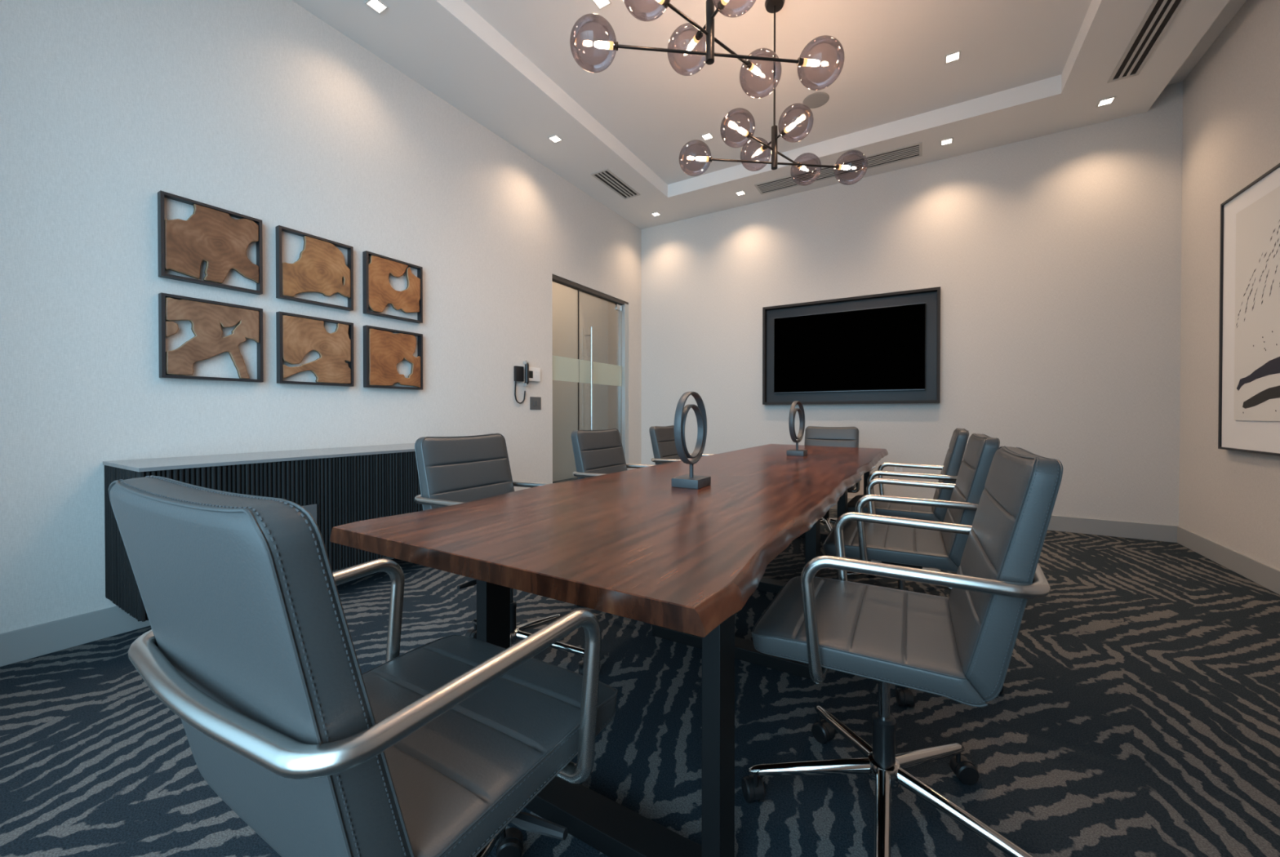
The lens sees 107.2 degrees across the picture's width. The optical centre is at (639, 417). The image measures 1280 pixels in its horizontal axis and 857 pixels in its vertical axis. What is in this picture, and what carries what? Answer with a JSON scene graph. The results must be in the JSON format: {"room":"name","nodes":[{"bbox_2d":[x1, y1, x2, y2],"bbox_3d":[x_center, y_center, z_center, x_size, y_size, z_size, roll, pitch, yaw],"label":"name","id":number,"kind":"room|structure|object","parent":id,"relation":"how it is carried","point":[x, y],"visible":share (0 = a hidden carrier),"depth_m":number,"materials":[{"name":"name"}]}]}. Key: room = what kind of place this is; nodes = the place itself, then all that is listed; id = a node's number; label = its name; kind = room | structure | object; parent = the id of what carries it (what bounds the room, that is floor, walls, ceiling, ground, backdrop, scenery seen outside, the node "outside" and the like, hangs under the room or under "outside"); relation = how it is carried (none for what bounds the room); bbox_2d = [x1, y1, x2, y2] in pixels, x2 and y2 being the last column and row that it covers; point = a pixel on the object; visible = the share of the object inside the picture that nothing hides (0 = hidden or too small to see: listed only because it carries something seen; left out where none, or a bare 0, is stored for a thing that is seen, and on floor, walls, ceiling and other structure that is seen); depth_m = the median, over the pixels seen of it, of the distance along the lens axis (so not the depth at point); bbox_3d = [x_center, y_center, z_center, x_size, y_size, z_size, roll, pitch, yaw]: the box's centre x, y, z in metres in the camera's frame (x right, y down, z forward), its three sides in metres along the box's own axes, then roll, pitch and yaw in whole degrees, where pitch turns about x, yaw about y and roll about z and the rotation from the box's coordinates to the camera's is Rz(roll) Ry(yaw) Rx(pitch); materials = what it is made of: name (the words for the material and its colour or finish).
{"room":"conference room","nodes":[
{"label":"conference room","id":0,"kind":"room"},
{"bbox_2d":[0,0,641,633],"bbox_3d":[-1.546,-0.877,3.912,0.140,3.780,6.140,0,1,31],"label":"wall","id":1,"kind":"structure","parent":0,"point":[264,110],"depth_m":2.58,"materials":[{"name":"white paint"}]},
{"bbox_2d":[0,556,393,666],"bbox_3d":[-1.976,0.953,3.058,0.014,0.134,4.208,0,1,31],"label":"baseboard","id":2,"kind":"structure","parent":1,"relation":"attached to","point":[33,642],"depth_m":2.09,"materials":[{"name":"grey"}]},
{"bbox_2d":[157,190,262,294],"bbox_3d":[-2.272,-0.910,2.514,0.044,0.418,0.418,0,1,31],"label":"framed wall art","id":3,"kind":"object","parent":1,"relation":"attached to","point":[210,235],"visible":1,"depth_m":2.48,"materials":[{"name":"brown wood"}]},
{"bbox_2d":[158,292,263,382],"bbox_3d":[-2.272,-0.408,2.518,0.044,0.418,0.418,0,1,31],"label":"framed wall art","id":4,"kind":"object","parent":1,"relation":"attached to","point":[206,317],"visible":1,"depth_m":2.47,"materials":[{"name":"brown wood"}]},
{"bbox_2d":[102,443,422,622],"bbox_3d":[-1.840,0.516,2.770,0.537,0.632,1.664,0,1,31],"label":"credenza","id":5,"kind":"object","parent":1,"relation":"attached to","point":[338,486],"visible":0.53,"depth_m":2.48,"materials":[{"name":"black wood"}]},
{"bbox_2d":[275,225,353,311],"bbox_3d":[-2.016,-0.913,2.942,0.044,0.418,0.418,0,1,31],"label":"wood slice","id":6,"kind":"object","parent":1,"relation":"attached to","point":[321,268],"visible":1,"depth_m":2.92,"materials":[{"name":"brown wood"}]},
{"bbox_2d":[275,311,354,386],"bbox_3d":[-2.016,-0.411,2.946,0.044,0.418,0.418,0,1,31],"label":"framed wall art","id":7,"kind":"object","parent":1,"relation":"attached to","point":[296,335],"visible":1,"depth_m":2.93,"materials":[{"name":"brown wood"}]},
{"bbox_2d":[362,250,422,323],"bbox_3d":[-1.758,-0.917,3.374,0.044,0.418,0.418,0,1,31],"label":"wood slice","id":8,"kind":"object","parent":1,"relation":"attached to","point":[377,291],"visible":1,"depth_m":3.31,"materials":[{"name":"brown wood"}]},
{"bbox_2d":[363,324,422,390],"bbox_3d":[-1.758,-0.415,3.378,0.044,0.418,0.418,0,1,31],"label":"wood slice","id":9,"kind":"object","parent":1,"relation":"attached to","point":[383,349],"visible":1,"depth_m":3.33,"materials":[{"name":"brown wood"}]},
{"bbox_2d":[514,360,528,404],"bbox_3d":[-1.119,-0.331,4.443,0.146,0.408,0.066,0,1,-38],"label":"wall telephone","id":10,"kind":"object","parent":1,"relation":"attached to","point":[518,371],"visible":1,"depth_m":4.44,"materials":[{"name":"black plastic"}]},
{"bbox_2d":[528,366,540,382],"bbox_3d":[-1.044,-0.418,4.593,0.031,0.136,0.190,0,1,31],"label":"thermostat","id":11,"kind":"object","parent":1,"relation":"attached to","point":[534,372],"visible":0.8,"depth_m":4.60,"materials":[{"name":"white plastic"}]},
{"bbox_2d":[529,396,541,409],"bbox_3d":[-1.026,-0.138,4.641,0.012,0.124,0.148,0,1,31],"label":"switch plate","id":12,"kind":"object","parent":1,"relation":"attached to","point":[535,402],"visible":1,"depth_m":4.63,"materials":[{"name":"grey"}]},
{"bbox_2d":[551,274,628,470],"bbox_3d":[-0.559,-0.241,5.511,0.119,2.482,1.474,0,1,31],"label":"door","id":13,"kind":"structure","parent":1,"relation":"in","point":[605,317],"depth_m":5.72,"materials":[{"name":"clear glass"}]},
{"bbox_2d":[551,281,590,481],"bbox_3d":[-1.227,-0.755,6.087,1.542,3.500,5.000,0,1,31],"label":"wall","id":14,"kind":"structure","parent":0,"point":[564,299],"depth_m":7.50,"materials":[{"name":"beige paint"},{"name":"frosted glass"}]},
{"bbox_2d":[0,476,1279,856],"bbox_3d":[0.194,1.055,3.708,7.336,0.080,7.850,0,1,31],"label":"floor","id":15,"kind":"structure","parent":0,"point":[1137,713],"depth_m":1.54,"materials":[{"name":"carpet"}]},
{"bbox_2d":[108,475,617,856],"bbox_3d":[-0.400,0.558,0.807,0.665,0.960,0.673,0,1,30],"label":"office chair","id":16,"kind":"object","parent":15,"relation":"on","point":[433,749],"visible":1,"depth_m":0.54,"materials":[{"name":"grey leather"}]},
{"bbox_2d":[413,433,584,675],"bbox_3d":[-0.512,0.553,1.955,0.673,0.952,0.665,0,1,30],"label":"office chair","id":17,"kind":"object","parent":15,"relation":"on","point":[452,470],"visible":0.38,"depth_m":1.97,"materials":[{"name":"grey leather"}]},
{"bbox_2d":[329,444,888,856],"bbox_3d":[0.636,0.644,2.560,1.079,0.760,3.800,0,1,31],"label":"conference table","id":18,"kind":"object","parent":15,"relation":"on","point":[682,562],"visible":0.87,"depth_m":1.13,"materials":[{"name":"brown wood"}]},
{"bbox_2d":[671,391,711,488],"bbox_3d":[0.203,0.085,1.854,0.112,0.370,0.286,0,1,31],"label":"ring sculpture","id":19,"kind":"object","parent":18,"relation":"on","point":[692,482],"visible":1,"depth_m":1.81,"materials":[{"name":"grey metal"}]},
{"bbox_2d":[786,400,807,456],"bbox_3d":[1.072,0.073,3.217,0.112,0.370,0.286,0,1,31],"label":"ring sculpture","id":20,"kind":"object","parent":18,"relation":"on","point":[797,452],"visible":1,"depth_m":3.18,"materials":[{"name":"grey metal"}]},
{"bbox_2d":[570,428,656,606],"bbox_3d":[-0.001,0.547,2.730,0.673,0.950,0.665,0,1,30],"label":"office chair","id":21,"kind":"object","parent":15,"relation":"on","point":[596,452],"visible":0.24,"depth_m":2.75,"materials":[{"name":"grey leather"}]},
{"bbox_2d":[648,425,715,465],"bbox_3d":[0.454,0.541,3.502,0.673,0.952,0.665,0,1,29],"label":"office chair","id":22,"kind":"object","parent":15,"relation":"on","point":[662,438],"visible":0.23,"depth_m":3.44,"materials":[{"name":"grey leather"}]},
{"bbox_2d":[804,426,859,531],"bbox_3d":[1.599,0.548,3.970,0.665,0.928,0.673,0,1,31],"label":"office chair","id":23,"kind":"object","parent":15,"relation":"on","point":[842,437],"visible":0.28,"depth_m":4.15,"materials":[{"name":"grey leather"}]},
{"bbox_2d":[741,445,1062,856],"bbox_3d":[0.601,0.555,1.177,0.673,0.960,0.665,0,1,30],"label":"office chair","id":24,"kind":"object","parent":15,"relation":"on","point":[959,647],"visible":1,"depth_m":1.05,"materials":[{"name":"grey leather"}]},
{"bbox_2d":[847,427,968,590],"bbox_3d":[1.490,0.543,2.692,0.673,0.960,0.665,0,1,32],"label":"office chair","id":25,"kind":"object","parent":15,"relation":"on","point":[955,453],"visible":0.57,"depth_m":2.50,"materials":[{"name":"grey leather"}]},
{"bbox_2d":[822,433,1004,707],"bbox_3d":[1.077,0.549,1.953,0.673,0.960,0.665,0,1,30],"label":"office chair","id":26,"kind":"object","parent":15,"relation":"on","point":[903,546],"visible":0.7,"depth_m":1.80,"materials":[{"name":"grey leather"}]},
{"bbox_2d":[292,0,1246,229],"bbox_3d":[0.647,-2.597,2.505,5.054,0.177,6.000,0,1,31],"label":"ceiling","id":27,"kind":"structure","parent":0,"point":[1025,69],"depth_m":3.61,"materials":[{"name":"white paint"}]},
{"bbox_2d":[364,0,389,14],"bbox_3d":[-1.602,-2.508,2.870,0.096,0.006,0.096,0,1,31],"label":"recessed light","id":28,"kind":"object","parent":27,"relation":"in","point":[377,6],"visible":1,"depth_m":2.87,"materials":[{"name":"white"}]},
{"bbox_2d":[547,134,563,142],"bbox_3d":[-0.766,-2.520,4.268,0.096,0.006,0.096,0,1,31],"label":"recessed light","id":29,"kind":"object","parent":27,"relation":"in","point":[555,139],"visible":1,"depth_m":4.27,"materials":[{"name":"white"}]},
{"bbox_2d":[591,0,612,9],"bbox_3d":[-0.246,-2.656,3.008,0.096,0.006,0.096,0,1,31],"label":"recessed light","id":30,"kind":"object","parent":27,"relation":"in","point":[600,4],"visible":1,"depth_m":3.03,"materials":[{"name":"white"}]},
{"bbox_2d":[591,168,640,199],"bbox_3d":[-0.254,-2.526,5.129,0.210,0.006,0.660,0,1,31],"label":"ceiling vent","id":31,"kind":"object","parent":27,"relation":"in","point":[606,176],"visible":1,"depth_m":5.10,"materials":[{"name":"white metal"}]},
{"bbox_2d":[650,211,660,216],"bbox_3d":[0.198,-2.533,5.881,0.096,0.006,0.096,0,1,31],"label":"recessed light","id":32,"kind":"object","parent":27,"relation":"in","point":[655,214],"visible":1,"depth_m":5.88,"materials":[{"name":"grey"}]},
{"bbox_2d":[569,0,844,98],"bbox_3d":[0.313,-2.087,2.105,1.168,1.128,0.584,0,1,-28],"label":"globe chandelier","id":33,"kind":"object","parent":27,"relation":"hanging from","point":[706,33],"visible":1,"depth_m":2.12,"materials":[{"name":"glass"}]},
{"bbox_2d":[613,40,617,50],"bbox_3d":[-0.107,-1.624,2.062,0.022,0.034,0.033,0,0,-6],"label":"socket","id":34,"kind":"object","parent":33,"relation":"attached to","point":[615,43],"depth_m":2.05,"materials":[{"name":"brown metal"}]},
{"bbox_2d":[661,0,667,6],"bbox_3d":[0.102,-1.704,1.934,0.022,0.034,0.034,0,1,-40],"label":"socket","id":35,"kind":"object","parent":33,"relation":"attached to","point":[664,2],"depth_m":1.93,"materials":[{"name":"brown metal"}]},
{"bbox_2d":[694,30,702,40],"bbox_3d":[0.274,-1.775,2.192,0.033,0.034,0.022,0,1,-25],"label":"socket","id":36,"kind":"object","parent":33,"relation":"attached to","point":[699,35],"depth_m":2.18,"materials":[{"name":"brown metal"}]},
{"bbox_2d":[719,0,725,8],"bbox_3d":[0.352,-1.774,2.023,0.033,0.034,0.022,0,1,-25],"label":"socket","id":37,"kind":"object","parent":33,"relation":"attached to","point":[722,2],"depth_m":2.01,"materials":[{"name":"brown metal"}]},
{"bbox_2d":[744,59,751,69],"bbox_3d":[0.524,-1.707,2.283,0.022,0.034,0.034,0,1,-40],"label":"socket","id":38,"kind":"object","parent":33,"relation":"attached to","point":[748,64],"depth_m":2.27,"materials":[{"name":"brown metal"}]},
{"bbox_2d":[796,57,804,66],"bbox_3d":[0.733,-1.625,2.155,0.022,0.034,0.033,0,0,-6],"label":"socket","id":39,"kind":"object","parent":33,"relation":"attached to","point":[800,61],"depth_m":2.15,"materials":[{"name":"brown metal"}]},
{"bbox_2d":[700,132,714,140],"bbox_3d":[0.639,-2.668,4.482,0.096,0.006,0.096,0,1,31],"label":"recessed light","id":40,"kind":"object","parent":27,"relation":"in","point":[708,135],"visible":1,"depth_m":4.48,"materials":[{"name":"grey"}]},
{"bbox_2d":[735,190,746,195],"bbox_3d":[1.135,-2.528,5.321,0.096,0.006,0.096,0,1,31],"label":"recessed light","id":41,"kind":"object","parent":27,"relation":"in","point":[740,193],"visible":1,"depth_m":5.32,"materials":[{"name":"grey"}]},
{"bbox_2d":[679,0,867,186],"bbox_3d":[0.863,-2.095,3.024,1.168,1.128,0.584,0,1,-28],"label":"globe chandelier","id":42,"kind":"object","parent":27,"relation":"hanging from","point":[771,6],"visible":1,"depth_m":3.01,"materials":[{"name":"glass"}]},
{"bbox_2d":[834,164,839,169],"bbox_3d":[1.283,-1.632,3.075,0.022,0.034,0.033,0,0,-6],"label":"socket","id":43,"kind":"object","parent":42,"relation":"attached to","point":[836,166],"depth_m":3.07,"materials":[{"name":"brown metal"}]},
{"bbox_2d":[802,91,829,108],"bbox_3d":[1.480,-2.664,3.967,0.210,0.005,0.210,0,1,31],"label":"ceiling speaker","id":44,"kind":"object","parent":27,"relation":"attached to","point":[815,100],"visible":0.89,"depth_m":3.96,"materials":[{"name":"grey"}]},
{"bbox_2d":[866,142,921,168],"bbox_3d":[2.445,-2.521,4.551,0.462,0.006,0.272,0,1,31],"label":"ceiling vent","id":45,"kind":"object","parent":27,"relation":"in","point":[899,154],"depth_m":4.55,"materials":[{"name":"white metal"}]},
{"bbox_2d":[940,137,953,146],"bbox_3d":[2.804,-2.520,4.312,0.096,0.006,0.096,0,1,31],"label":"recessed light","id":46,"kind":"object","parent":27,"relation":"in","point":[949,140],"visible":1,"depth_m":4.31,"materials":[{"name":"grey"}]},
{"bbox_2d":[944,49,960,64],"bbox_3d":[2.310,-2.660,3.484,0.096,0.006,0.096,0,1,31],"label":"recessed light","id":47,"kind":"object","parent":27,"relation":"in","point":[953,56],"visible":1,"depth_m":3.48,"materials":[{"name":"white"}]},
{"bbox_2d":[1096,95,1116,106],"bbox_3d":[3.715,-2.515,3.759,0.096,0.006,0.096,0,1,31],"label":"recessed light","id":48,"kind":"object","parent":27,"relation":"in","point":[1108,100],"visible":1,"depth_m":3.76,"materials":[{"name":"grey"}]},
{"bbox_2d":[1106,0,1186,83],"bbox_3d":[3.003,-2.505,2.530,0.167,0.006,2.260,0,1,31],"label":"ceiling vent","id":49,"kind":"object","parent":27,"relation":"in","point":[1161,14],"visible":1,"depth_m":3.12,"materials":[{"name":"grey metal"}]},
{"bbox_2d":[641,81,1182,526],"bbox_3d":[2.282,-0.887,5.118,5.194,3.780,0.140,0,1,31],"label":"wall","id":50,"kind":"structure","parent":0,"point":[1055,259],"depth_m":4.43,"materials":[{"name":"white paint"}]},
{"bbox_2d":[762,286,940,404],"bbox_3d":[2.183,-0.705,5.045,1.734,1.123,0.090,0,1,31],"label":"television","id":51,"kind":"object","parent":50,"relation":"attached to","point":[884,348],"visible":1,"depth_m":4.98,"materials":[{"name":"black"}]},
{"bbox_2d":[894,466,902,471],"bbox_3d":[2.644,0.544,4.827,0.072,0.116,0.008,0,1,31],"label":"wall outlet","id":52,"kind":"object","parent":50,"relation":"attached to","point":[896,468],"visible":0.34,"depth_m":4.82,"materials":[{"name":"white plastic"}]},
{"bbox_2d":[830,497,1177,542],"bbox_3d":[2.182,0.936,5.103,5.054,0.134,0.014,0,1,31],"label":"baseboard","id":53,"kind":"structure","parent":50,"relation":"attached to","point":[1166,533],"depth_m":4.00,"materials":[{"name":"grey paint"}]},
{"bbox_2d":[1178,0,1279,570],"bbox_3d":[2.876,-0.855,1.187,0.140,3.780,6.000,0,1,31],"label":"wall","id":54,"kind":"structure","parent":0,"point":[1228,499],"depth_m":3.32,"materials":[{"name":"white paint"}]},
{"bbox_2d":[1177,526,1279,595],"bbox_3d":[2.810,0.968,1.241,0.014,0.134,6.000,0,1,31],"label":"baseboard","id":55,"kind":"structure","parent":54,"relation":"attached to","point":[1268,577],"depth_m":3.12,"materials":[{"name":"grey paint"}]},
{"bbox_2d":[1217,163,1279,456],"bbox_3d":[3.623,-0.613,2.618,0.045,1.667,1.380,0,1,31],"label":"framed print","id":56,"kind":"object","parent":54,"relation":"attached to","point":[1249,415],"visible":1,"depth_m":2.92,"materials":[{"name":"black"}]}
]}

